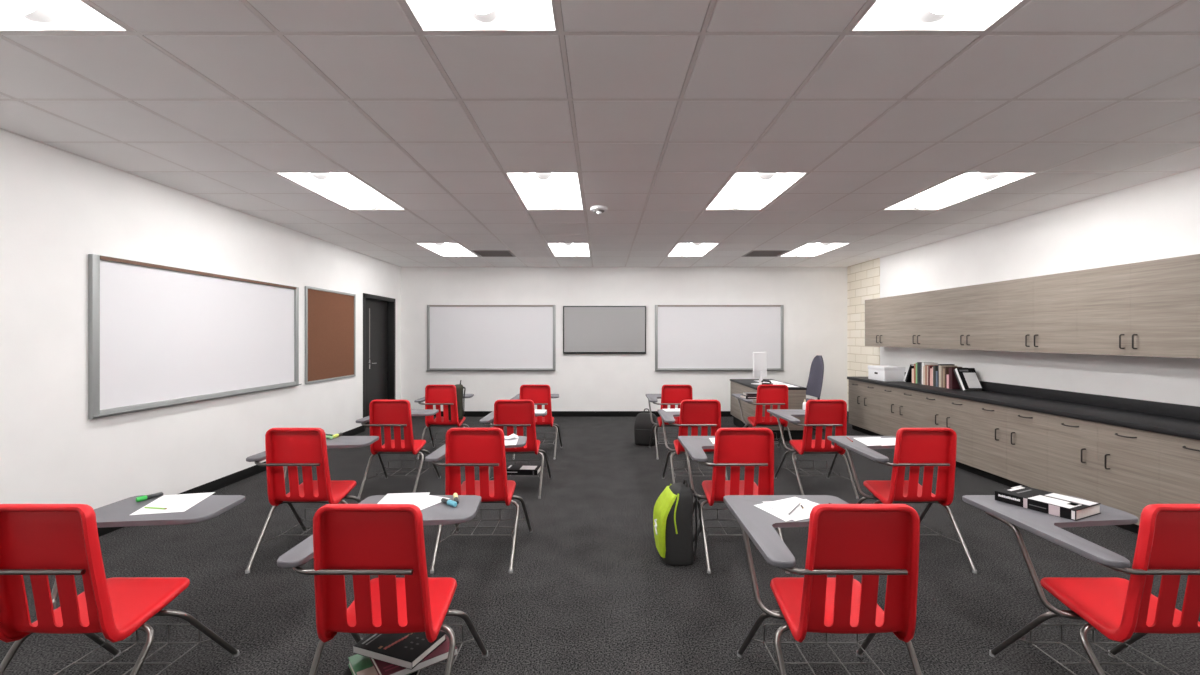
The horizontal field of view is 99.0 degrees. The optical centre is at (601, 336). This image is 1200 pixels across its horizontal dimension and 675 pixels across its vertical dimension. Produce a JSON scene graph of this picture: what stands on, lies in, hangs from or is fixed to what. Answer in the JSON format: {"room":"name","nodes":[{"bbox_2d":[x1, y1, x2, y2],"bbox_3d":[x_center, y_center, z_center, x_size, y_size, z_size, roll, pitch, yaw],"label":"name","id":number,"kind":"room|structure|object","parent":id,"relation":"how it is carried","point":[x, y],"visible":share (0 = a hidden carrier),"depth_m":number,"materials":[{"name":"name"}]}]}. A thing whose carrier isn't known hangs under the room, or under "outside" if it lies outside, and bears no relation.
{"room":"classroom","nodes":[
{"label":"classroom","id":0,"kind":"room"},
{"bbox_2d":[0,129,400,509],"bbox_3d":[-3.845,-0.015,4.150,0.220,3.000,10.700,0,0,0],"label":"wall","id":1,"kind":"structure","parent":0,"point":[58,208],"depth_m":3.89,"materials":[{"name":"white paint"}]},
{"bbox_2d":[88,254,300,418],"bbox_3d":[-3.696,0.000,4.985,0.078,1.200,2.530,0,0,0],"label":"whiteboard","id":2,"kind":"object","parent":1,"relation":"attached to","point":[160,336],"visible":1,"depth_m":4.50,"materials":[{"name":"white plastic"}]},
{"bbox_2d":[94,384,300,416],"bbox_3d":[-3.696,0.581,4.985,0.077,0.014,2.510,0,0,0],"label":"marker tray","id":3,"kind":"object","parent":2,"relation":"on","point":[105,413],"depth_m":4.56,"materials":[{"name":"grey metal"}]},
{"bbox_2d":[97,425,362,536],"bbox_3d":[-3.729,1.435,4.250,0.012,0.100,10.500,0,0,0],"label":"baseboard","id":4,"kind":"structure","parent":1,"relation":"attached to","point":[222,482],"depth_m":5.08,"materials":[{"name":"black rubber"}]},
{"bbox_2d":[305,286,355,383],"bbox_3d":[-3.723,-0.018,7.072,0.024,1.235,1.285,0,0,0],"label":"cork board","id":5,"kind":"object","parent":1,"relation":"attached to","point":[330,315],"visible":1,"depth_m":7.00,"materials":[{"name":"brown"}]},
{"bbox_2d":[363,293,395,431],"bbox_3d":[-3.814,0.403,8.615,0.182,2.165,1.240,0,0,0],"label":"door","id":6,"kind":"structure","parent":1,"relation":"in","point":[379,312],"depth_m":8.80,"materials":[{"name":"black"}]},
{"bbox_2d":[559,0,591,251],"bbox_3d":[0.403,-1.490,4.250,8.715,0.080,10.900,0,0,0],"label":"ceiling grid strip","id":7,"kind":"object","parent":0,"point":[560,0],"depth_m":3.19,"materials":[{"name":"grey metal"}]},
{"bbox_2d":[0,0,1199,266],"bbox_3d":[0.412,-1.298,4.250,8.295,0.024,10.500,0,0,0],"label":"ceiling","id":8,"kind":"structure","parent":0,"point":[246,66],"depth_m":2.98,"materials":[{"name":"tile"}]},
{"bbox_2d":[0,0,130,31],"bbox_3d":[-2.284,-1.306,1.573,0.581,0.069,1.198,0,0,0],"label":"ceiling light","id":9,"kind":"object","parent":8,"relation":"attached to","point":[15,15],"visible":0.97,"depth_m":2.10,"materials":[{"name":"white plastic"}]},
{"bbox_2d":[275,172,405,209],"bbox_3d":[-2.284,-1.306,4.623,0.581,0.069,1.198,0,0,0],"label":"ceiling light","id":10,"kind":"object","parent":8,"relation":"attached to","point":[344,189],"visible":0.81,"depth_m":4.60,"materials":[{"name":"white plastic"}]},
{"bbox_2d":[416,243,478,256],"bbox_3d":[-2.284,-1.306,7.673,0.581,0.069,1.198,0,0,0],"label":"ceiling light","id":11,"kind":"object","parent":8,"relation":"attached to","point":[442,249],"visible":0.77,"depth_m":7.77,"materials":[{"name":"white plastic"}]},
{"bbox_2d":[403,0,558,31],"bbox_3d":[-0.474,-1.306,1.573,0.581,0.069,1.198,0,0,0],"label":"ceiling light","id":12,"kind":"object","parent":8,"relation":"attached to","point":[429,15],"visible":0.99,"depth_m":2.09,"materials":[{"name":"white plastic"}]},
{"bbox_2d":[471,250,515,256],"bbox_3d":[-1.681,-1.319,7.978,0.579,0.062,0.586,0,0,0],"label":"ceiling vent","id":13,"kind":"object","parent":8,"relation":"in","point":[482,253],"visible":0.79,"depth_m":7.97,"materials":[{"name":"grey metal"}]},
{"bbox_2d":[505,172,583,209],"bbox_3d":[-0.474,-1.306,4.623,0.581,0.069,1.198,0,0,0],"label":"ceiling light","id":14,"kind":"object","parent":8,"relation":"attached to","point":[536,190],"visible":0.85,"depth_m":4.61,"materials":[{"name":"white plastic"}]},
{"bbox_2d":[547,243,590,256],"bbox_3d":[-0.474,-1.306,7.673,0.581,0.069,1.198,0,0,0],"label":"ceiling light","id":15,"kind":"object","parent":8,"relation":"attached to","point":[558,249],"visible":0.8,"depth_m":7.79,"materials":[{"name":"white plastic"}]},
{"bbox_2d":[591,205,606,213],"bbox_3d":[-0.030,-1.256,5.120,0.170,0.069,0.170,0,0,0],"label":"smoke detector","id":16,"kind":"object","parent":8,"relation":"attached to","point":[598,209],"visible":1,"depth_m":5.07,"materials":[{"name":"white plastic"}]},
{"bbox_2d":[667,243,718,256],"bbox_3d":[1.335,-1.306,7.673,0.581,0.069,1.198,0,0,0],"label":"ceiling light","id":17,"kind":"object","parent":8,"relation":"attached to","point":[681,249],"visible":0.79,"depth_m":7.79,"materials":[{"name":"white plastic"}]},
{"bbox_2d":[705,172,808,209],"bbox_3d":[1.335,-1.306,4.623,0.581,0.069,1.198,0,0,0],"label":"ceiling light","id":18,"kind":"object","parent":8,"relation":"attached to","point":[743,190],"visible":0.84,"depth_m":4.61,"materials":[{"name":"white plastic"}]},
{"bbox_2d":[741,250,789,256],"bbox_3d":[2.541,-1.319,7.978,0.579,0.062,0.586,0,0,0],"label":"ceiling vent","id":19,"kind":"object","parent":8,"relation":"in","point":[754,253],"visible":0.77,"depth_m":7.97,"materials":[{"name":"grey metal"}]},
{"bbox_2d":[779,243,849,256],"bbox_3d":[3.143,-1.306,7.673,0.581,0.069,1.198,0,0,0],"label":"ceiling light","id":20,"kind":"object","parent":8,"relation":"attached to","point":[809,249],"visible":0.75,"depth_m":7.76,"materials":[{"name":"white plastic"}]},
{"bbox_2d":[849,0,1024,31],"bbox_3d":[1.335,-1.306,1.573,0.581,0.069,1.198,0,0,0],"label":"ceiling light","id":21,"kind":"object","parent":8,"relation":"attached to","point":[881,15],"visible":0.97,"depth_m":2.09,"materials":[{"name":"white plastic"}]},
{"bbox_2d":[883,172,1038,209],"bbox_3d":[3.143,-1.306,4.623,0.581,0.069,1.198,0,0,0],"label":"ceiling light","id":22,"kind":"object","parent":8,"relation":"attached to","point":[966,185],"visible":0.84,"depth_m":4.58,"materials":[{"name":"white plastic"}]},
{"bbox_2d":[0,417,1199,674],"bbox_3d":[0.362,1.545,4.250,8.795,0.120,10.900,0,0,0],"label":"floor","id":23,"kind":"structure","parent":0,"point":[590,590],"depth_m":3.13,"materials":[{"name":"grey carpet"}]},
{"bbox_2d":[0,495,244,674],"bbox_3d":[-2.000,1.038,2.114,0.622,0.894,0.848,0,0,0],"label":"desk","id":24,"kind":"object","parent":23,"relation":"on","point":[38,541],"visible":0.98,"depth_m":1.86,"materials":[{"name":"red plastic"}]},
{"bbox_2d":[135,492,162,501],"bbox_3d":[-2.180,0.773,2.468,0.024,0.024,0.103,0,0,24],"label":"marker","id":25,"kind":"object","parent":24,"relation":"on","point":[146,497],"visible":1,"depth_m":2.46,"materials":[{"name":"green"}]},
{"bbox_2d":[130,492,214,514],"bbox_3d":[-2.018,0.784,2.410,0.224,0.001,0.299,0,0,-15],"label":"paper sheet","id":26,"kind":"object","parent":24,"relation":"on","point":[179,502],"visible":0.99,"depth_m":2.40,"materials":[{"name":"white paper"}]},
{"bbox_2d":[245,428,378,573],"bbox_3d":[-2.000,1.038,3.625,0.622,0.894,0.848,0,0,0],"label":"desk","id":27,"kind":"object","parent":23,"relation":"on","point":[290,448],"visible":0.95,"depth_m":3.35,"materials":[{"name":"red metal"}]},
{"bbox_2d":[277,495,487,674],"bbox_3d":[-0.840,1.038,2.114,0.622,0.894,0.848,0,0,0],"label":"desk","id":28,"kind":"object","parent":23,"relation":"on","point":[366,538],"visible":1,"depth_m":1.84,"materials":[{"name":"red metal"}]},
{"bbox_2d":[343,666,421,674],"bbox_3d":[-0.868,1.332,2.022,0.285,0.030,0.220,0,0,-5],"label":"book","id":29,"kind":"object","parent":28,"relation":"on","point":[348,671],"visible":0.16,"depth_m":2.01,"materials":[{"name":"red paper"}]},
{"bbox_2d":[348,654,425,674],"bbox_3d":[-0.859,1.301,2.043,0.240,0.030,0.210,0,0,-38],"label":"book","id":30,"kind":"object","parent":29,"relation":"on","point":[358,664],"visible":0.34,"depth_m":2.00,"materials":[{"name":"green paper"}]},
{"bbox_2d":[356,666,377,674],"bbox_3d":[-0.824,1.286,1.998,0.230,0.001,0.082,0,0,-38],"label":"print","id":31,"kind":"object","parent":30,"relation":"on","point":[367,670],"depth_m":1.97,"materials":[{"name":"beige"}]},
{"bbox_2d":[370,630,456,674],"bbox_3d":[-0.760,1.271,2.060,0.285,0.028,0.206,0,0,-38],"label":"book","id":32,"kind":"object","parent":30,"relation":"on","point":[439,654],"visible":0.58,"depth_m":1.99,"materials":[{"name":"red paper"}]},
{"bbox_2d":[353,631,446,669],"bbox_3d":[-0.815,1.241,2.076,0.289,0.030,0.206,0,0,21],"label":"book","id":33,"kind":"object","parent":32,"relation":"on","point":[406,650],"visible":0.82,"depth_m":2.03,"materials":[{"name":"black paper"}]},
{"bbox_2d":[353,646,411,668],"bbox_3d":[-0.852,1.242,1.980,0.289,0.024,0.002,0,0,21],"label":"print","id":34,"kind":"object","parent":33,"relation":"on","point":[357,650],"depth_m":1.98},
{"bbox_2d":[377,492,429,503],"bbox_3d":[-0.945,0.784,2.442,0.226,0.001,0.248,0,0,-6],"label":"paper sheet","id":35,"kind":"object","parent":28,"relation":"on","point":[389,498],"visible":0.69,"depth_m":2.49,"materials":[{"name":"white paper"}]},
{"bbox_2d":[393,493,449,509],"bbox_3d":[-0.873,0.783,2.421,0.214,0.001,0.212,0,0,23],"label":"paper sheet","id":36,"kind":"object","parent":35,"relation":"on","point":[423,501],"visible":0.68,"depth_m":2.44,"materials":[{"name":"white paper"}]},
{"bbox_2d":[441,498,456,506],"bbox_3d":[-0.714,0.773,2.388,0.105,0.024,0.024,0,0,40],"label":"marker","id":37,"kind":"object","parent":28,"relation":"on","point":[444,500],"visible":1,"depth_m":2.37,"materials":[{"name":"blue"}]},
{"bbox_2d":[356,400,440,498],"bbox_3d":[-2.000,1.038,5.100,0.622,0.894,0.848,0,0,0],"label":"desk","id":38,"kind":"object","parent":23,"relation":"on","point":[386,413],"visible":0.98,"depth_m":4.83,"materials":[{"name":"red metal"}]},
{"bbox_2d":[414,385,473,459],"bbox_3d":[-2.000,1.038,6.601,0.622,0.894,0.848,0,0,0],"label":"desk","id":39,"kind":"object","parent":23,"relation":"on","point":[438,395],"visible":0.92,"depth_m":6.33,"materials":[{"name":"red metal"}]},
{"bbox_2d":[448,380,465,419],"bbox_3d":[-1.880,0.804,6.531,0.273,0.497,0.215,0,0,-15],"label":"backpack","id":40,"kind":"object","parent":39,"relation":"on","point":[459,387],"visible":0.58,"depth_m":6.46,"materials":[{"name":"green fabric"}]},
{"bbox_2d":[425,428,531,573],"bbox_3d":[-0.840,1.038,3.625,0.622,0.894,0.848,0,0,0],"label":"desk","id":41,"kind":"object","parent":23,"relation":"on","point":[469,448],"visible":0.85,"depth_m":3.35,"materials":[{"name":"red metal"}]},
{"bbox_2d":[505,437,518,444],"bbox_3d":[-0.698,0.784,3.843,0.132,0.001,0.337,0,0,-4],"label":"paper sheet","id":42,"kind":"object","parent":41,"relation":"on","point":[512,441],"visible":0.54,"depth_m":3.82,"materials":[{"name":"white paper"}]},
{"bbox_2d":[504,434,518,438],"bbox_3d":[-0.726,0.769,3.913,0.170,0.029,0.112,0,0,-11],"label":"folded paper","id":43,"kind":"object","parent":42,"relation":"on","point":[512,435],"visible":0.66,"depth_m":3.91,"materials":[{"name":"white paper"}]},
{"bbox_2d":[479,400,550,498],"bbox_3d":[-0.840,1.038,5.100,0.622,0.894,0.848,0,0,0],"label":"desk","id":44,"kind":"object","parent":23,"relation":"on","point":[509,413],"visible":0.68,"depth_m":4.82,"materials":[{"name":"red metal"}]},
{"bbox_2d":[506,464,540,474],"bbox_3d":[-0.783,1.322,5.078,0.330,0.050,0.211,0,0,4],"label":"book","id":45,"kind":"object","parent":44,"relation":"on","point":[512,469],"visible":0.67,"depth_m":4.99,"materials":[{"name":"black paper"}]},
{"bbox_2d":[520,466,536,469],"bbox_3d":[-0.726,1.297,5.064,0.148,0.001,0.147,0,0,4],"label":"print","id":46,"kind":"object","parent":45,"relation":"on","point":[521,467],"depth_m":5.05,"materials":[{"name":"white paper"}]},
{"bbox_2d":[510,385,562,459],"bbox_3d":[-0.840,1.038,6.601,0.622,0.894,0.848,0,0,0],"label":"desk","id":47,"kind":"object","parent":23,"relation":"on","point":[540,395],"visible":0.52,"depth_m":6.32,"materials":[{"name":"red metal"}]},
{"bbox_2d":[634,408,657,445],"bbox_3d":[0.608,1.242,7.061,0.316,0.487,0.300,0,0,14],"label":"backpack","id":48,"kind":"object","parent":23,"relation":"on","point":[643,426],"visible":0.83,"depth_m":6.95,"materials":[{"name":"black fabric"}]},
{"bbox_2d":[646,385,692,458],"bbox_3d":[0.900,1.038,6.601,0.622,0.894,0.848,0,0,0],"label":"desk","id":49,"kind":"object","parent":23,"relation":"on","point":[672,395],"visible":0.6,"depth_m":6.31,"materials":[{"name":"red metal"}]},
{"bbox_2d":[653,479,701,565],"bbox_3d":[0.526,1.224,3.442,0.351,0.522,0.307,0,0,-5],"label":"backpack","id":50,"kind":"object","parent":23,"relation":"on","point":[673,509],"visible":0.98,"depth_m":3.31,"materials":[{"name":"black fabric"}]},
{"bbox_2d":[657,400,727,483],"bbox_3d":[0.900,1.038,5.100,0.622,0.894,0.848,0,0,0],"label":"desk","id":51,"kind":"object","parent":23,"relation":"on","point":[693,413],"visible":0.62,"depth_m":4.82,"materials":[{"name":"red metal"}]},
{"bbox_2d":[678,428,789,573],"bbox_3d":[0.900,1.038,3.625,0.622,0.894,0.848,0,0,0],"label":"desk","id":52,"kind":"object","parent":23,"relation":"on","point":[735,448],"visible":0.85,"depth_m":3.35,"materials":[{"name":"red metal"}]},
{"bbox_2d":[732,385,796,458],"bbox_3d":[2.075,1.038,6.601,0.622,0.894,0.848,0,0,0],"label":"desk","id":53,"kind":"object","parent":23,"relation":"on","point":[767,395],"visible":0.88,"depth_m":6.32,"materials":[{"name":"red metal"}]},
{"bbox_2d":[741,395,756,398],"bbox_3d":[1.915,0.767,6.536,0.240,0.035,0.180,0,0,-8],"label":"book","id":54,"kind":"object","parent":53,"relation":"on","point":[742,396],"visible":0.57,"depth_m":6.45,"materials":[{"name":"black paper"}]},
{"bbox_2d":[743,392,756,395],"bbox_3d":[1.921,0.734,6.524,0.210,0.030,0.150,0,0,-2],"label":"book","id":55,"kind":"object","parent":54,"relation":"on","point":[744,393],"visible":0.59,"depth_m":6.46,"materials":[{"name":"grey paper"}]},
{"bbox_2d":[730,379,806,440],"bbox_3d":[2.538,1.105,7.985,0.715,0.760,1.510,0,0,0],"label":"desk","id":56,"kind":"object","parent":23,"relation":"on","point":[796,395],"visible":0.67,"depth_m":7.40,"materials":[{"name":"grey wood"}]},
{"bbox_2d":[751,352,766,384],"bbox_3d":[2.400,0.479,7.780,0.270,0.490,0.170,0,0,-28],"label":"computer monitor","id":57,"kind":"object","parent":56,"relation":"on","point":[759,358],"visible":0.93,"depth_m":7.75,"materials":[{"name":"white"}]},
{"bbox_2d":[767,400,858,498],"bbox_3d":[2.075,1.038,5.100,0.622,0.894,0.848,0,0,0],"label":"desk","id":58,"kind":"object","parent":23,"relation":"on","point":[818,413],"visible":0.98,"depth_m":4.83,"materials":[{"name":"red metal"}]},
{"bbox_2d":[806,355,823,434],"bbox_3d":[3.152,0.890,7.950,0.593,1.190,0.620,0,0,-4],"label":"office chair","id":59,"kind":"object","parent":23,"relation":"on","point":[815,380],"visible":0.48,"depth_m":7.94,"materials":[{"name":"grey fabric"}]},
{"bbox_2d":[723,495,921,674],"bbox_3d":[0.900,1.038,2.114,0.622,0.894,0.848,0,0,0],"label":"desk","id":60,"kind":"object","parent":23,"relation":"on","point":[846,540],"visible":1,"depth_m":1.85,"materials":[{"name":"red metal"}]},
{"bbox_2d":[754,497,817,520],"bbox_3d":[0.853,0.784,2.352,0.324,0.001,0.215,0,0,-35],"label":"paper sheet","id":61,"kind":"object","parent":60,"relation":"on","point":[763,506],"visible":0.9,"depth_m":2.33,"materials":[{"name":"white paper"}]},
{"bbox_2d":[763,499,816,520],"bbox_3d":[0.898,0.779,2.319,0.239,0.008,0.241,0,0,-15],"label":"paper sheet","id":62,"kind":"object","parent":61,"relation":"on","point":[783,507],"visible":0.74,"depth_m":2.34,"materials":[{"name":"white paper"}]},
{"bbox_2d":[849,379,882,435],"bbox_3d":[4.245,1.086,7.785,0.626,0.798,0.919,0,0,0],"label":"base cabinet","id":63,"kind":"object","parent":23,"relation":"on","point":[864,397],"visible":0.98,"depth_m":7.74,"materials":[{"name":"grey wood"}]},
{"bbox_2d":[880,385,918,435],"bbox_3d":[4.245,1.086,6.865,0.626,0.798,0.919,0,0,0],"label":"base cabinet","id":64,"kind":"object","parent":23,"relation":"on","point":[899,407],"visible":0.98,"depth_m":6.88,"materials":[{"name":"grey wood"}]},
{"bbox_2d":[827,428,976,573],"bbox_3d":[2.075,1.038,3.625,0.622,0.894,0.848,0,0,0],"label":"desk","id":65,"kind":"object","parent":23,"relation":"on","point":[915,448],"visible":0.96,"depth_m":3.36,"materials":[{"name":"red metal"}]},
{"bbox_2d":[854,437,880,445],"bbox_3d":[2.037,0.784,3.831,0.221,0.001,0.349,0,0,7],"label":"paper sheet","id":66,"kind":"object","parent":65,"relation":"on","point":[865,440],"visible":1,"depth_m":3.82,"materials":[{"name":"white paper"}]},
{"bbox_2d":[868,438,895,445],"bbox_3d":[2.135,0.783,3.812,0.262,0.001,0.296,0,0,0],"label":"paper sheet","id":67,"kind":"object","parent":65,"relation":"on","point":[881,441],"visible":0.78,"depth_m":3.82,"materials":[{"name":"white paper"}]},
{"bbox_2d":[919,392,977,474],"bbox_3d":[4.245,1.086,5.945,0.626,0.798,0.919,0,0,0],"label":"base cabinet","id":68,"kind":"object","parent":23,"relation":"on","point":[935,411],"visible":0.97,"depth_m":5.76,"materials":[{"name":"grey wood"}]},
{"bbox_2d":[973,401,1046,490],"bbox_3d":[4.245,1.086,5.025,0.626,0.798,0.919,0,0,0],"label":"base cabinet","id":69,"kind":"object","parent":23,"relation":"on","point":[1010,444],"visible":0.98,"depth_m":4.99,"materials":[{"name":"grey wood"}]},
{"bbox_2d":[962,495,1199,674],"bbox_3d":[2.075,1.038,2.114,0.622,0.894,0.848,0,0,0],"label":"desk","id":70,"kind":"object","parent":23,"relation":"on","point":[1168,539],"visible":0.98,"depth_m":1.93,"materials":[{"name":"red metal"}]},
{"bbox_2d":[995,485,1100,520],"bbox_3d":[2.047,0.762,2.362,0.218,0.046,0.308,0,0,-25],"label":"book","id":71,"kind":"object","parent":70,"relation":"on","point":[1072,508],"visible":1,"depth_m":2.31,"materials":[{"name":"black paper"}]},
{"bbox_2d":[1009,487,1023,490],"bbox_3d":[2.009,0.739,2.483,0.120,0.001,0.018,0,0,-25],"label":"print","id":72,"kind":"object","parent":71,"relation":"on","point":[1011,488],"depth_m":2.47,"materials":[{"name":"white paper"}]},
{"bbox_2d":[1028,495,1079,507],"bbox_3d":[2.026,0.739,2.294,0.107,0.001,0.154,0,0,-25],"label":"print","id":73,"kind":"object","parent":71,"relation":"on","point":[1040,500],"depth_m":2.29,"materials":[{"name":"white paper"}]},
{"bbox_2d":[1049,504,1059,516],"bbox_3d":[1.982,0.762,2.244,0.001,0.043,0.040,0,0,-25],"label":"print","id":74,"kind":"object","parent":71,"relation":"attached to","point":[1053,510],"depth_m":2.24},
{"bbox_2d":[1046,493,1096,505],"bbox_3d":[2.132,0.739,2.328,0.081,0.001,0.163,0,0,-25],"label":"print","id":75,"kind":"object","parent":71,"relation":"on","point":[1052,495],"depth_m":2.32,"materials":[{"name":"white paper"}]},
{"bbox_2d":[1047,414,1159,533],"bbox_3d":[4.245,1.086,4.105,0.626,0.798,0.919,0,0,0],"label":"base cabinet","id":76,"kind":"object","parent":23,"relation":"on","point":[1117,467],"visible":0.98,"depth_m":4.04,"materials":[{"name":"grey wood"}]},
{"bbox_2d":[1160,433,1199,503],"bbox_3d":[4.245,1.086,3.185,0.626,0.798,0.919,0,0,0],"label":"base cabinet","id":77,"kind":"object","parent":23,"relation":"on","point":[1179,456],"visible":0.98,"depth_m":3.52,"materials":[{"name":"grey wood"}]},
{"bbox_3d":[4.245,1.086,2.265,0.625,0.798,0.919,0,0,0],"label":"base cabinet","id":78,"kind":"object","parent":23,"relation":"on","visible":0},
{"bbox_2d":[847,372,1199,439],"bbox_3d":[4.253,0.611,5.031,0.611,0.151,6.452,0,0,0],"label":"countertop","id":79,"kind":"structure","parent":78,"relation":"on","point":[1179,420],"depth_m":4.58,"materials":[{"name":"black laminate"}]},
{"bbox_2d":[868,365,904,380],"bbox_3d":[4.195,0.542,7.565,0.302,0.205,0.462,0,0,0],"label":"storage box","id":80,"kind":"object","parent":79,"relation":"on","point":[875,372],"visible":1,"depth_m":7.34,"materials":[{"name":"white cardboard"}]},
{"bbox_2d":[905,364,913,381],"bbox_3d":[4.395,0.517,7.179,0.200,0.255,0.158,0,0,0],"label":"book","id":81,"kind":"object","parent":79,"relation":"on","point":[909,374],"visible":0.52,"depth_m":7.17,"materials":[{"name":"black paper"}]},
{"bbox_2d":[917,362,921,383],"bbox_3d":[4.397,0.497,6.955,0.205,0.295,0.042,0,0,0],"label":"book","id":82,"kind":"object","parent":79,"relation":"on","point":[918,363],"visible":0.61,"depth_m":6.95,"materials":[{"name":"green paper"}]},
{"bbox_2d":[922,362,937,383],"bbox_3d":[4.402,0.497,6.877,0.190,0.295,0.042,0,0,0],"label":"book","id":83,"kind":"object","parent":79,"relation":"on","point":[923,363],"visible":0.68,"depth_m":6.88,"materials":[{"name":"white paper"}]},
{"bbox_2d":[925,365,937,384],"bbox_3d":[4.396,0.512,6.798,0.190,0.265,0.033,0,0,0],"label":"book","id":84,"kind":"object","parent":79,"relation":"on","point":[925,365],"visible":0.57,"depth_m":6.79,"materials":[{"name":"beige paper"}]},
{"bbox_2d":[933,366,937,385],"bbox_3d":[4.397,0.512,6.621,0.205,0.265,0.042,0,0,0],"label":"book","id":85,"kind":"object","parent":79,"relation":"on","point":[935,368],"visible":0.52,"depth_m":6.61,"materials":[{"name":"grey paper"}]},
{"bbox_2d":[939,365,954,386],"bbox_3d":[4.397,0.507,6.509,0.205,0.275,0.042,0,0,0],"label":"book","id":86,"kind":"object","parent":79,"relation":"on","point":[939,365],"visible":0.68,"depth_m":6.52,"materials":[{"name":"beige paper"}]},
{"bbox_2d":[941,366,956,387],"bbox_3d":[4.396,0.512,6.472,0.190,0.265,0.030,0,0,0],"label":"book","id":87,"kind":"object","parent":79,"relation":"on","point":[942,367],"visible":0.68,"depth_m":6.47,"materials":[{"name":"brown paper"}]},
{"bbox_2d":[944,367,961,387],"bbox_3d":[4.397,0.512,6.407,0.205,0.265,0.030,0,0,0],"label":"book","id":88,"kind":"object","parent":79,"relation":"on","point":[946,369],"visible":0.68,"depth_m":6.39,"materials":[{"name":"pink paper"}]},
{"bbox_2d":[950,368,960,388],"bbox_3d":[4.397,0.514,6.301,0.205,0.260,0.032,0,0,0],"label":"book","id":89,"kind":"object","parent":79,"relation":"on","point":[954,384],"visible":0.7,"depth_m":6.29,"materials":[{"name":"red paper"}]},
{"bbox_2d":[955,368,982,390],"bbox_3d":[4.397,0.513,6.137,0.216,0.263,0.178,0,0,0],"label":"book","id":90,"kind":"object","parent":79,"relation":"on","point":[968,378],"visible":1,"depth_m":6.12,"materials":[{"name":"black paper"}]},
{"bbox_2d":[955,368,964,390],"bbox_3d":[4.290,0.513,6.137,0.001,0.285,0.035,0,-31,0],"label":"print","id":91,"kind":"object","parent":90,"relation":"attached to","point":[958,372],"depth_m":6.13,"materials":[{"name":"white paper"}]},
{"bbox_2d":[963,373,981,387],"bbox_3d":[4.418,0.523,6.109,0.153,0.205,0.002,0,-31,0],"label":"print","id":92,"kind":"object","parent":90,"relation":"attached to","point":[971,379],"depth_m":6.11},
{"bbox_2d":[401,259,846,410],"bbox_3d":[0.403,-0.015,9.600,8.715,3.000,0.200,0,0,0],"label":"wall","id":93,"kind":"structure","parent":0,"point":[814,299],"depth_m":9.50,"materials":[{"name":"white paint"}]},
{"bbox_2d":[427,305,555,370],"bbox_3d":[-2.050,0.028,9.461,2.380,1.225,0.078,0,0,0],"label":"whiteboard","id":94,"kind":"object","parent":93,"relation":"attached to","point":[459,337],"visible":1,"depth_m":9.49,"materials":[{"name":"white plastic"}]},
{"bbox_2d":[427,370,554,370],"bbox_3d":[-2.050,0.621,9.460,2.360,0.014,0.077,0,0,0],"label":"marker tray","id":95,"kind":"object","parent":94,"relation":"on","point":[427,370],"depth_m":9.43,"materials":[{"name":"grey metal"}]},
{"bbox_2d":[411,411,732,416],"bbox_3d":[0.409,1.435,9.494,8.262,0.100,0.012,0,0,0],"label":"baseboard","id":96,"kind":"structure","parent":93,"relation":"attached to","point":[466,413],"depth_m":9.49,"materials":[{"name":"black rubber"}]},
{"bbox_2d":[563,306,645,353],"bbox_3d":[0.048,-0.122,9.474,1.535,0.885,0.052,0,0,0],"label":"wall screen","id":97,"kind":"object","parent":93,"relation":"attached to","point":[586,329],"visible":1,"depth_m":9.45,"materials":[{"name":"grey"}]},
{"bbox_2d":[655,305,783,370],"bbox_3d":[2.171,0.028,9.461,2.380,1.225,0.078,0,0,0],"label":"whiteboard","id":98,"kind":"object","parent":93,"relation":"attached to","point":[687,337],"visible":1,"depth_m":9.49,"materials":[{"name":"white plastic"}]},
{"bbox_2d":[656,370,783,370],"bbox_3d":[2.171,0.621,9.460,2.360,0.014,0.077,0,0,0],"label":"marker tray","id":99,"kind":"object","parent":98,"relation":"on","point":[656,370],"depth_m":9.43,"materials":[{"name":"grey metal"}]},
{"bbox_2d":[847,168,1199,411],"bbox_3d":[4.657,-0.015,4.150,0.206,3.000,10.700,0,0,0],"label":"wall","id":100,"kind":"structure","parent":0,"point":[1157,219],"depth_m":5.11,"materials":[{"name":"white paint"}]},
{"bbox_2d":[865,296,897,346],"bbox_3d":[4.376,-0.215,7.780,0.366,0.742,0.919,0,0,0],"label":"upper cabinet","id":101,"kind":"object","parent":100,"relation":"attached to","point":[881,314],"visible":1,"depth_m":7.72,"materials":[{"name":"grey wood"}]},
{"bbox_2d":[898,290,939,348],"bbox_3d":[4.376,-0.215,6.860,0.366,0.742,0.919,0,0,0],"label":"upper cabinet","id":102,"kind":"object","parent":100,"relation":"attached to","point":[918,313],"visible":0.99,"depth_m":6.82,"materials":[{"name":"grey wood"}]},
{"bbox_2d":[940,282,996,350],"bbox_3d":[4.376,-0.215,5.940,0.366,0.742,0.919,0,0,0],"label":"upper cabinet","id":103,"kind":"object","parent":100,"relation":"attached to","point":[968,314],"visible":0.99,"depth_m":5.89,"materials":[{"name":"grey wood"}]},
{"bbox_2d":[997,271,1076,353],"bbox_3d":[4.376,-0.215,5.020,0.366,0.742,0.919,0,0,0],"label":"upper cabinet","id":104,"kind":"object","parent":100,"relation":"attached to","point":[1038,314],"visible":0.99,"depth_m":4.97,"materials":[{"name":"grey wood"}]},
{"bbox_2d":[905,372,1199,420],"bbox_3d":[4.549,0.590,5.031,0.020,0.110,6.452,0,0,0],"label":"backsplash","id":105,"kind":"structure","parent":100,"relation":"attached to","point":[1188,412],"depth_m":4.64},
{"bbox_2d":[1077,254,1196,357],"bbox_3d":[4.376,-0.215,4.100,0.366,0.742,0.919,0,0,0],"label":"upper cabinet","id":106,"kind":"object","parent":100,"relation":"attached to","point":[1146,308],"visible":1,"depth_m":4.03,"materials":[{"name":"grey wood"}]},
{"bbox_2d":[1197,254,1199,357],"bbox_3d":[4.376,-0.215,3.180,0.366,0.742,0.919,0,0,0],"label":"upper cabinet","id":107,"kind":"object","parent":100,"relation":"attached to","point":[1198,255],"visible":1,"depth_m":3.63,"materials":[{"name":"grey wood"}]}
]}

